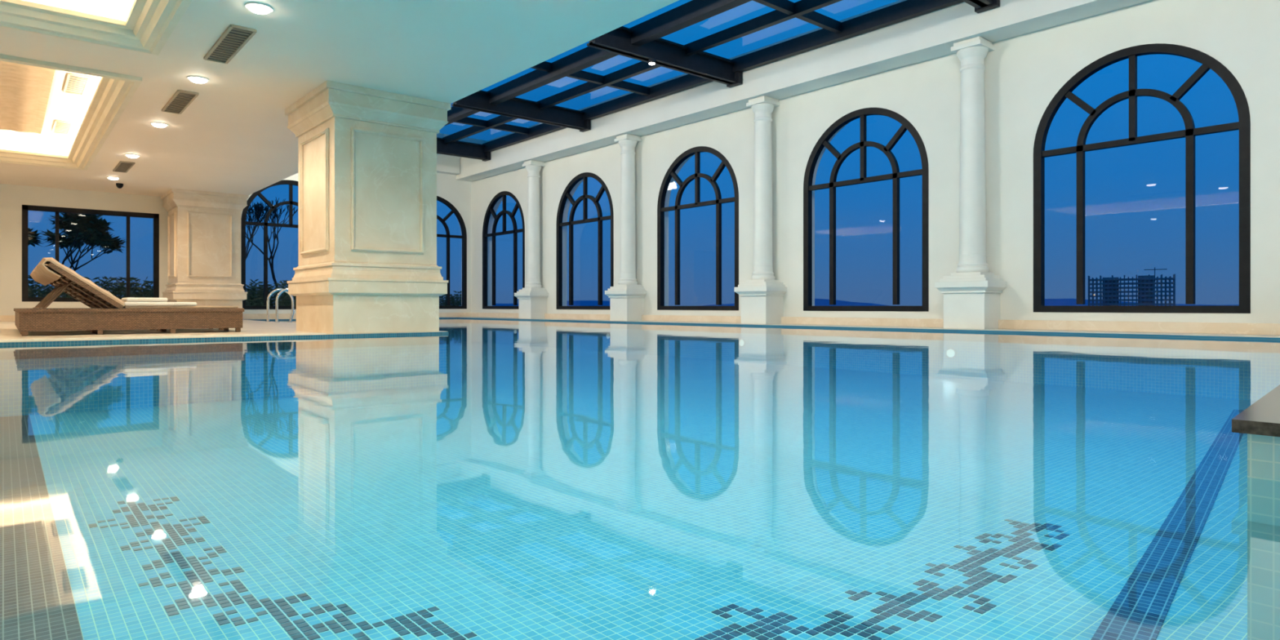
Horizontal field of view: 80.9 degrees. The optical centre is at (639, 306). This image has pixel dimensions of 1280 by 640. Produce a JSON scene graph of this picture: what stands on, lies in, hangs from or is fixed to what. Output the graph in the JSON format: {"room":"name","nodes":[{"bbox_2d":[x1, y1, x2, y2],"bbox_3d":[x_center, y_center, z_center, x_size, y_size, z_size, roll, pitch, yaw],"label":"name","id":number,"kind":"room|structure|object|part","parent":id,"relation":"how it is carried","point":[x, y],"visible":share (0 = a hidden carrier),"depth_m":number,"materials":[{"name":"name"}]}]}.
{"room":"indoor swimming pool","nodes":[
{"label":"indoor swimming pool","id":0,"kind":"room"},
{"bbox_2d":[0,172,471,315],"bbox_3d":[-10.811,-1.673,16.072,16.300,5.200,0.300,0,0,-40],"label":"wall","id":1,"kind":"structure","parent":0,"point":[456,192],"depth_m":15.29,"materials":[{"name":"paint"}]},
{"bbox_2d":[22,204,159,302],"bbox_3d":[-11.297,-1.042,15.524,2.290,1.903,0.106,0,0,-40],"label":"window","id":2,"kind":"structure","parent":1,"relation":"in","point":[25,208],"depth_m":15.32,"materials":[{"name":"black metal"}]},
{"bbox_2d":[0,312,470,321],"bbox_3d":[-10.832,0.237,15.818,15.940,0.120,0.060,0,0,-40],"label":"baseboard","id":3,"kind":"structure","parent":1,"relation":"attached to","point":[245,316],"depth_m":17.56,"materials":[{"name":"beige stone"}]},
{"bbox_2d":[240,179,297,309],"bbox_3d":[-8.373,-1.469,18.005,2.180,3.089,0.106,0,0,-40],"label":"window","id":4,"kind":"structure","parent":1,"relation":"in","point":[291,183],"depth_m":17.61,"materials":[{"name":"black metal"}]},
{"bbox_2d":[436,155,459,174],"bbox_3d":[-7.113,-3.948,18.847,5.530,0.650,0.250,0,0,-40],"label":"trim","id":5,"kind":"structure","parent":1,"relation":"attached to","point":[445,164],"depth_m":20.32,"materials":[{"name":"paint"}]},
{"bbox_2d":[436,195,466,308],"bbox_3d":[-5.696,-1.469,20.275,2.180,3.089,0.106,0,0,-40],"label":"window","id":6,"kind":"structure","parent":1,"relation":"in","point":[454,210],"depth_m":20.73,"materials":[{"name":"black metal"}]},
{"bbox_2d":[0,0,679,196],"bbox_3d":[-4.999,-2.673,4.349,10.000,0.600,25.100,0,0,-40],"label":"ceiling","id":7,"kind":"structure","parent":0,"point":[234,137],"depth_m":7.41,"materials":[{"name":"paint"}]},
{"bbox_2d":[51,120,73,134],"bbox_3d":[-9.096,-2.813,11.823,0.224,0.020,1.024,0,0,-40],"label":"ceiling vent","id":8,"kind":"object","parent":7,"relation":"in","point":[60,126],"visible":1,"depth_m":11.79,"materials":[{"name":"white metal"}]},
{"bbox_2d":[0,53,142,170],"bbox_3d":[-8.905,-2.573,9.008,4.130,0.500,6.700,0,0,-40],"label":"coffer","id":9,"kind":"object","parent":7,"relation":"in","point":[27,86],"depth_m":9.74,"materials":[{"name":"white paint"}]},
{"bbox_2d":[62,72,90,95],"bbox_3d":[-7.155,-2.813,9.535,0.224,0.020,1.024,0,0,-40],"label":"ceiling vent","id":10,"kind":"object","parent":7,"relation":"in","point":[77,84],"visible":1,"depth_m":9.50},
{"bbox_2d":[0,0,191,55],"bbox_3d":[-3.892,-2.573,3.098,4.130,0.500,6.700,0,0,-40],"label":"coffer","id":11,"kind":"object","parent":7,"relation":"in","point":[148,24],"depth_m":6.37,"materials":[{"name":"white paint"}]},
{"bbox_2d":[106,176,119,180],"bbox_3d":[-9.716,-2.352,13.854,0.200,0.042,0.200,0,0,-40],"label":"recessed light","id":12,"kind":"object","parent":7,"relation":"in","point":[108,177],"visible":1,"depth_m":13.81,"materials":[{"name":"paint"}]},
{"bbox_2d":[115,182,123,188],"bbox_3d":[-10.072,-2.325,14.535,0.120,0.095,0.120,0,0,-40],"label":"dome camera","id":13,"kind":"object","parent":7,"relation":"attached to","point":[119,185],"visible":1,"depth_m":14.49,"materials":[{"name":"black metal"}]},
{"bbox_2d":[112,160,135,173],"bbox_3d":[-8.771,-2.363,12.754,0.204,0.020,1.124,0,0,-40],"label":"ceiling vent","id":14,"kind":"object","parent":7,"relation":"in","point":[122,166],"visible":1,"depth_m":12.69,"materials":[{"name":"grey metal"}]},
{"bbox_2d":[124,153,140,158],"bbox_3d":[-7.970,-2.352,11.794,0.200,0.042,0.200,0,0,-40],"label":"recessed light","id":15,"kind":"object","parent":7,"relation":"in","point":[129,155],"visible":1,"depth_m":11.74,"materials":[{"name":"paint"}]},
{"bbox_2d":[150,121,168,127],"bbox_3d":[-6.256,-2.352,9.773,0.200,0.042,0.200,0,0,-40],"label":"recessed light","id":16,"kind":"object","parent":7,"relation":"in","point":[153,123],"visible":1,"depth_m":9.72,"materials":[{"name":"paint"}]},
{"bbox_2d":[161,89,199,114],"bbox_3d":[-5.343,-2.363,8.712,0.204,0.020,1.124,0,0,-40],"label":"ceiling vent","id":17,"kind":"object","parent":7,"relation":"in","point":[180,100],"visible":1,"depth_m":8.67,"materials":[{"name":"grey metal"}]},
{"bbox_2d":[186,75,208,83],"bbox_3d":[-4.607,-2.352,7.828,0.200,0.042,0.200,0,0,-40],"label":"recessed light","id":18,"kind":"object","parent":7,"relation":"in","point":[197,79],"visible":1,"depth_m":7.78,"materials":[{"name":"paint"}]},
{"bbox_2d":[204,24,257,63],"bbox_3d":[-3.726,-2.363,6.805,0.204,0.020,1.124,0,0,-40],"label":"ceiling vent","id":19,"kind":"object","parent":7,"relation":"in","point":[235,37],"visible":1,"depth_m":6.75,"materials":[{"name":"grey metal"}]},
{"bbox_2d":[244,2,273,14],"bbox_3d":[-3.022,-2.352,5.960,0.200,0.042,0.200,0,0,-40],"label":"recessed light","id":20,"kind":"object","parent":7,"relation":"in","point":[255,7],"visible":1,"depth_m":5.92,"materials":[{"name":"paint"}]},
{"bbox_2d":[436,133,486,158],"bbox_3d":[0.923,-4.163,9.371,5.530,0.220,25.100,0,0,-40],"label":"ceiling","id":21,"kind":"structure","parent":0,"point":[438,135],"depth_m":19.13,"materials":[{"name":"glass"}]},
{"bbox_2d":[436,0,999,161],"bbox_3d":[2.514,-3.963,9.373,3.100,0.420,23.835,0,0,-40],"label":"skylight","id":22,"kind":"object","parent":21,"relation":"attached to","point":[642,42],"visible":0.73,"depth_m":12.26,"materials":[{"name":"metal"}]},
{"bbox_2d":[648,57,655,65],"bbox_3d":[0.183,-3.733,11.457,0.120,0.080,0.120,0,0,-40],"label":"spotlight","id":23,"kind":"object","parent":22,"relation":"attached to","point":[651,61],"visible":1,"depth_m":11.42,"materials":[{"name":"metal"}]},
{"bbox_2d":[0,316,1279,345],"bbox_3d":[-2.711,0.372,6.289,16.000,0.150,25.100,0,0,-40],"label":"floor","id":24,"kind":"structure","parent":0,"point":[8,330],"depth_m":8.57,"materials":[{"name":"stone"}]},
{"bbox_2d":[13,267,97,325],"bbox_3d":[-7.289,-0.102,10.326,2.028,0.799,0.688,0,0,-40],"label":"sun lounger","id":25,"kind":"object","parent":24,"relation":"on","point":[32,275],"visible":0.21,"depth_m":9.96,"materials":[{"name":"brown wicker"}]},
{"bbox_2d":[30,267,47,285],"bbox_3d":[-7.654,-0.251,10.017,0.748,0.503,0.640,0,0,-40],"label":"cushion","id":26,"kind":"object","parent":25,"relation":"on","point":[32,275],"depth_m":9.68,"materials":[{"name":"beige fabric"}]},
{"bbox_3d":[-7.705,-0.159,9.974,0.810,0.571,0.660,0,0,-40],"label":"backrest","id":27,"kind":"part","parent":25,"relation":"part of","materials":[{"name":"brown wicker"}]},
{"bbox_2d":[14,266,103,330],"bbox_3d":[-6.720,-0.102,9.655,2.028,0.799,0.688,0,0,-40],"label":"sun lounger","id":28,"kind":"object","parent":24,"relation":"on","point":[33,272],"visible":0.21,"depth_m":9.25,"materials":[{"name":"brown wicker"}]},
{"bbox_2d":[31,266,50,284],"bbox_3d":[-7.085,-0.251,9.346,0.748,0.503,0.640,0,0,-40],"label":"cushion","id":29,"kind":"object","parent":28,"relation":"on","point":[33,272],"depth_m":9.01,"materials":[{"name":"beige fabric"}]},
{"bbox_3d":[-7.135,-0.159,9.303,0.810,0.571,0.660,0,0,-40],"label":"backrest","id":30,"kind":"part","parent":28,"relation":"part of","materials":[{"name":"brown wicker"}]},
{"bbox_2d":[15,262,223,332],"bbox_3d":[-6.151,-0.102,8.984,2.028,0.799,0.688,0,0,-40],"label":"sun lounger","id":31,"kind":"object","parent":24,"relation":"on","point":[37,270],"visible":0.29,"depth_m":8.60,"materials":[{"name":"brown wicker"}]},
{"bbox_2d":[34,262,54,282],"bbox_3d":[-6.516,-0.251,8.675,0.748,0.503,0.640,0,0,-40],"label":"cushion","id":32,"kind":"object","parent":31,"relation":"on","point":[36,269],"depth_m":8.33,"materials":[{"name":"beige fabric"}]},
{"bbox_3d":[-6.566,-0.159,8.632,0.810,0.571,0.660,0,0,-40],"label":"backrest","id":33,"kind":"part","parent":31,"relation":"part of","materials":[{"name":"brown wicker"}]},
{"bbox_2d":[16,257,244,336],"bbox_3d":[-5.581,-0.102,8.313,2.028,0.799,0.688,0,0,-40],"label":"sun lounger","id":34,"kind":"object","parent":24,"relation":"on","point":[128,313],"visible":1,"depth_m":7.97,"materials":[{"name":"brown wicker"}]},
{"bbox_2d":[36,257,125,306],"bbox_3d":[-5.946,-0.251,8.003,0.748,0.503,0.640,0,0,-40],"label":"cushion","id":35,"kind":"object","parent":34,"relation":"on","point":[55,270],"depth_m":7.78,"materials":[{"name":"beige fabric"}]},
{"bbox_3d":[-5.997,-0.159,7.960,0.810,0.571,0.660,0,0,-40],"label":"backrest","id":36,"kind":"part","parent":34,"relation":"part of","materials":[{"name":"brown wicker"}]},
{"bbox_2d":[121,297,196,306],"bbox_3d":[-5.380,-0.047,8.385,0.680,0.092,0.490,0,0,-40],"label":"towel","id":37,"kind":"object","parent":34,"relation":"on","point":[128,301],"depth_m":8.15,"materials":[{"name":"white fabric"}]},
{"bbox_2d":[0,332,326,341],"bbox_3d":[-6.312,0.292,5.612,7.632,0.010,0.185,0,0,-40],"label":"pool edge","id":38,"kind":"object","parent":24,"relation":"on","point":[208,335],"visible":1,"depth_m":7.06,"materials":[{"name":"stone"}]},
{"bbox_2d":[160,188,248,307],"bbox_3d":[-9.339,-1.038,16.107,1.410,2.670,1.390,0,0,-40],"label":"pier","id":39,"kind":"object","parent":24,"relation":"on","point":[204,227],"visible":1,"depth_m":15.65,"materials":[{"name":"white stone"}]},
{"bbox_2d":[265,288,293,322],"bbox_3d":[-6.644,0.222,14.033,0.509,1.118,0.690,0,0,-40],"label":"pool ladder","id":40,"kind":"object","parent":24,"relation":"on","point":[286,290],"visible":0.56,"depth_m":14.11,"materials":[{"name":"silver metal"}]},
{"bbox_2d":[284,80,450,333],"bbox_3d":[-3.250,-1.038,8.927,1.410,2.670,1.540,0,0,-40],"label":"pier","id":41,"kind":"object","parent":24,"relation":"on","point":[367,157],"visible":1,"depth_m":8.40,"materials":[{"name":"white stone"}]},
{"bbox_2d":[514,160,548,318],"bbox_3d":[-2.625,-1.598,18.149,0.533,3.790,0.710,0,0,-40],"label":"round column","id":42,"kind":"structure","parent":24,"relation":"on","point":[533,298],"depth_m":18.05,"materials":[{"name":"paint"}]},
{"bbox_2d":[604,133,646,320],"bbox_3d":[-0.297,-1.598,15.404,0.533,3.790,0.710,0,0,-40],"label":"round column","id":43,"kind":"structure","parent":24,"relation":"on","point":[626,298],"depth_m":15.30,"materials":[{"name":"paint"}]},
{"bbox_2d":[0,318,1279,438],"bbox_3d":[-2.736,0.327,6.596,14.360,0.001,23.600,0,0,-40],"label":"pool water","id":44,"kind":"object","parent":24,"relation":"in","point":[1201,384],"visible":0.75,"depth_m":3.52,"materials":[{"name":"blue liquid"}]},
{"bbox_2d":[733,95,786,324],"bbox_3d":[2.031,-1.598,12.658,0.533,3.790,0.710,0,0,-40],"label":"round column","id":45,"kind":"structure","parent":24,"relation":"on","point":[762,296],"depth_m":12.56,"materials":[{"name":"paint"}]},
{"bbox_2d":[934,35,1006,329],"bbox_3d":[4.360,-1.598,9.912,0.533,3.790,0.710,0,0,-40],"label":"round column","id":46,"kind":"structure","parent":24,"relation":"on","point":[971,294],"depth_m":9.81,"materials":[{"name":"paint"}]},
{"bbox_2d":[34,406,1247,639],"bbox_3d":[-2.736,0.677,6.596,14.360,0.500,23.600,0,0,-40],"label":"floor","id":47,"kind":"structure","parent":0,"point":[570,522],"depth_m":3.24,"materials":[{"name":"tile"}]},
{"bbox_2d":[0,435,83,639],"bbox_3d":[-2.328,0.925,2.103,1.170,0.003,10.220,0,0,-40],"label":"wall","id":48,"kind":"structure","parent":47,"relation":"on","point":[37,601],"depth_m":2.75,"materials":[{"name":"tile"}]},
{"bbox_2d":[88,496,1069,639],"bbox_3d":[-0.415,0.926,2.726,4.270,0.002,1.477,0,0,6],"label":"mosaic","id":49,"kind":"object","parent":47,"relation":"in","point":[191,575],"visible":1,"depth_m":2.37,"materials":[{"name":"tile"}]},
{"bbox_2d":[1090,433,1242,639],"bbox_3d":[2.966,0.925,3.939,0.135,0.003,7.280,0,0,41],"label":"lane marking","id":50,"kind":"object","parent":47,"relation":"in","point":[1140,611],"visible":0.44,"depth_m":2.74,"materials":[{"name":"blue tile"}]},
{"bbox_2d":[1231,384,1279,639],"bbox_3d":[3.615,0.572,2.541,5.200,0.710,2.400,0,0,-40],"label":"ledge","id":51,"kind":"object","parent":47,"relation":"on","point":[1260,420],"visible":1,"depth_m":1.42,"materials":[{"name":"tile"}]},
{"bbox_2d":[471,0,1279,323],"bbox_3d":[3.505,-1.673,11.560,0.300,5.200,25.100,0,0,-40],"label":"wall","id":52,"kind":"structure","parent":0,"point":[1024,73],"depth_m":10.38,"materials":[{"name":"paint"}]},
{"bbox_2d":[482,191,524,309],"bbox_3d":[-3.566,-1.469,19.738,0.106,3.089,2.180,0,0,-40],"label":"window","id":53,"kind":"structure","parent":52,"relation":"in","point":[490,210],"depth_m":19.89,"materials":[{"name":"black metal"}]},
{"bbox_2d":[555,172,613,309],"bbox_3d":[-1.237,-1.469,16.993,0.106,3.089,2.180,0,0,-40],"label":"window","id":54,"kind":"structure","parent":52,"relation":"in","point":[566,194],"depth_m":17.13,"materials":[{"name":"black metal"}]},
{"bbox_2d":[657,146,738,310],"bbox_3d":[1.091,-1.469,14.247,0.106,3.089,2.180,0,0,-40],"label":"window","id":55,"kind":"structure","parent":52,"relation":"in","point":[670,173],"depth_m":14.25,"materials":[{"name":"black metal"}]},
{"bbox_2d":[455,0,1151,181],"bbox_3d":[3.211,-3.883,11.311,0.470,0.780,25.100,0,0,-40],"label":"trim","id":56,"kind":"structure","parent":52,"relation":"attached to","point":[931,35],"depth_m":11.60,"materials":[{"name":"paint"}]},
{"bbox_2d":[803,107,928,311],"bbox_3d":[3.420,-1.469,11.501,0.106,3.089,2.180,0,0,-40],"label":"window","id":57,"kind":"structure","parent":52,"relation":"in","point":[823,141],"depth_m":11.49,"materials":[{"name":"black metal"}]},
{"bbox_2d":[470,312,1279,335],"bbox_3d":[3.367,0.237,11.444,0.060,0.120,25.100,0,0,-40],"label":"baseboard","id":58,"kind":"structure","parent":52,"relation":"attached to","point":[1237,328],"depth_m":9.56,"materials":[{"name":"beige stone"}]},
{"bbox_2d":[1033,43,1250,313],"bbox_3d":[5.748,-1.469,8.756,0.106,3.089,2.180,0,0,-40],"label":"window","id":59,"kind":"structure","parent":52,"relation":"in","point":[1131,53],"depth_m":8.62,"materials":[{"name":"black metal"}]},
{"label":"outside","id":60,"kind":"structure","parent":0,"visible":0},
{"label":"ground","id":61,"kind":"structure","parent":60,"visible":0},
{"bbox_2d":[1088,267,1175,306],"bbox_3d":[393.649,2.327,602.632,33.734,66.000,60.734,0,0,-40],"label":"building","id":62,"kind":"structure","parent":61,"relation":"on","point":[1146,286],"depth_m":594.61,"materials":[{"name":"concrete"}]},
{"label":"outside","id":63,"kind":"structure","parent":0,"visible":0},
{"bbox_2d":[441,298,1239,306],"bbox_3d":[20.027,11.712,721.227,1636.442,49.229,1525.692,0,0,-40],"label":"hills","id":64,"kind":"structure","parent":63,"point":[818,302],"depth_m":1249.29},
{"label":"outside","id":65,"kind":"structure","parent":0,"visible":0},
{"bbox_3d":[-13.189,0.577,18.644,20.000,0.300,6.700,0,0,-40],"label":"terrace","id":66,"kind":"object","parent":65,"visible":0},
{"bbox_2d":[27,227,44,289],"bbox_3d":[-14.793,-0.737,17.416,1.632,2.336,1.440,0,0,5],"label":"frangipani tree","id":67,"kind":"object","parent":66,"relation":"on","point":[33,237],"visible":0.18,"depth_m":17.67,"materials":[{"name":"green plant"}]},
{"bbox_2d":[41,212,126,271],"bbox_3d":[-13.553,-1.052,18.304,1.975,2.976,1.669,0,0,20],"label":"frangipani tree","id":68,"kind":"object","parent":66,"relation":"on","point":[79,229],"visible":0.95,"depth_m":18.04,"materials":[{"name":"green plant"}]},
{"bbox_2d":[27,275,153,297],"bbox_3d":[-11.958,-0.124,16.806,3.340,1.107,1.501,0,0,-40],"label":"shrubs","id":69,"kind":"object","parent":66,"relation":"on","point":[146,293],"visible":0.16,"depth_m":16.82,"materials":[{"name":"green plant"}]},
{"bbox_2d":[245,200,272,259],"bbox_3d":[-10.713,-1.235,20.168,1.624,3.331,2.105,0,0,-25],"label":"bare tree","id":70,"kind":"object","parent":66,"relation":"on","point":[257,211],"visible":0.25,"depth_m":20.46,"materials":[{"name":"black plant"}]},
{"bbox_2d":[245,279,296,306],"bbox_3d":[-9.311,-0.123,19.081,3.900,1.112,1.404,0,0,-37],"label":"shrubs","id":71,"kind":"object","parent":66,"relation":"on","point":[253,299],"visible":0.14,"depth_m":18.85,"materials":[{"name":"green plant"}]},
{"bbox_2d":[245,197,297,302],"bbox_3d":[-10.247,-1.276,20.423,1.733,3.409,1.410,0,0,-40],"label":"bare tree","id":72,"kind":"object","parent":66,"relation":"on","point":[275,215],"visible":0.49,"depth_m":20.60,"materials":[{"name":"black plant"}]},
{"bbox_2d":[439,290,462,306],"bbox_3d":[-6.489,-0.026,21.486,3.589,0.916,1.284,0,0,-40],"label":"shrubs","id":73,"kind":"object","parent":66,"relation":"on","point":[454,301],"visible":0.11,"depth_m":22.04,"materials":[{"name":"green plant"}]}
]}

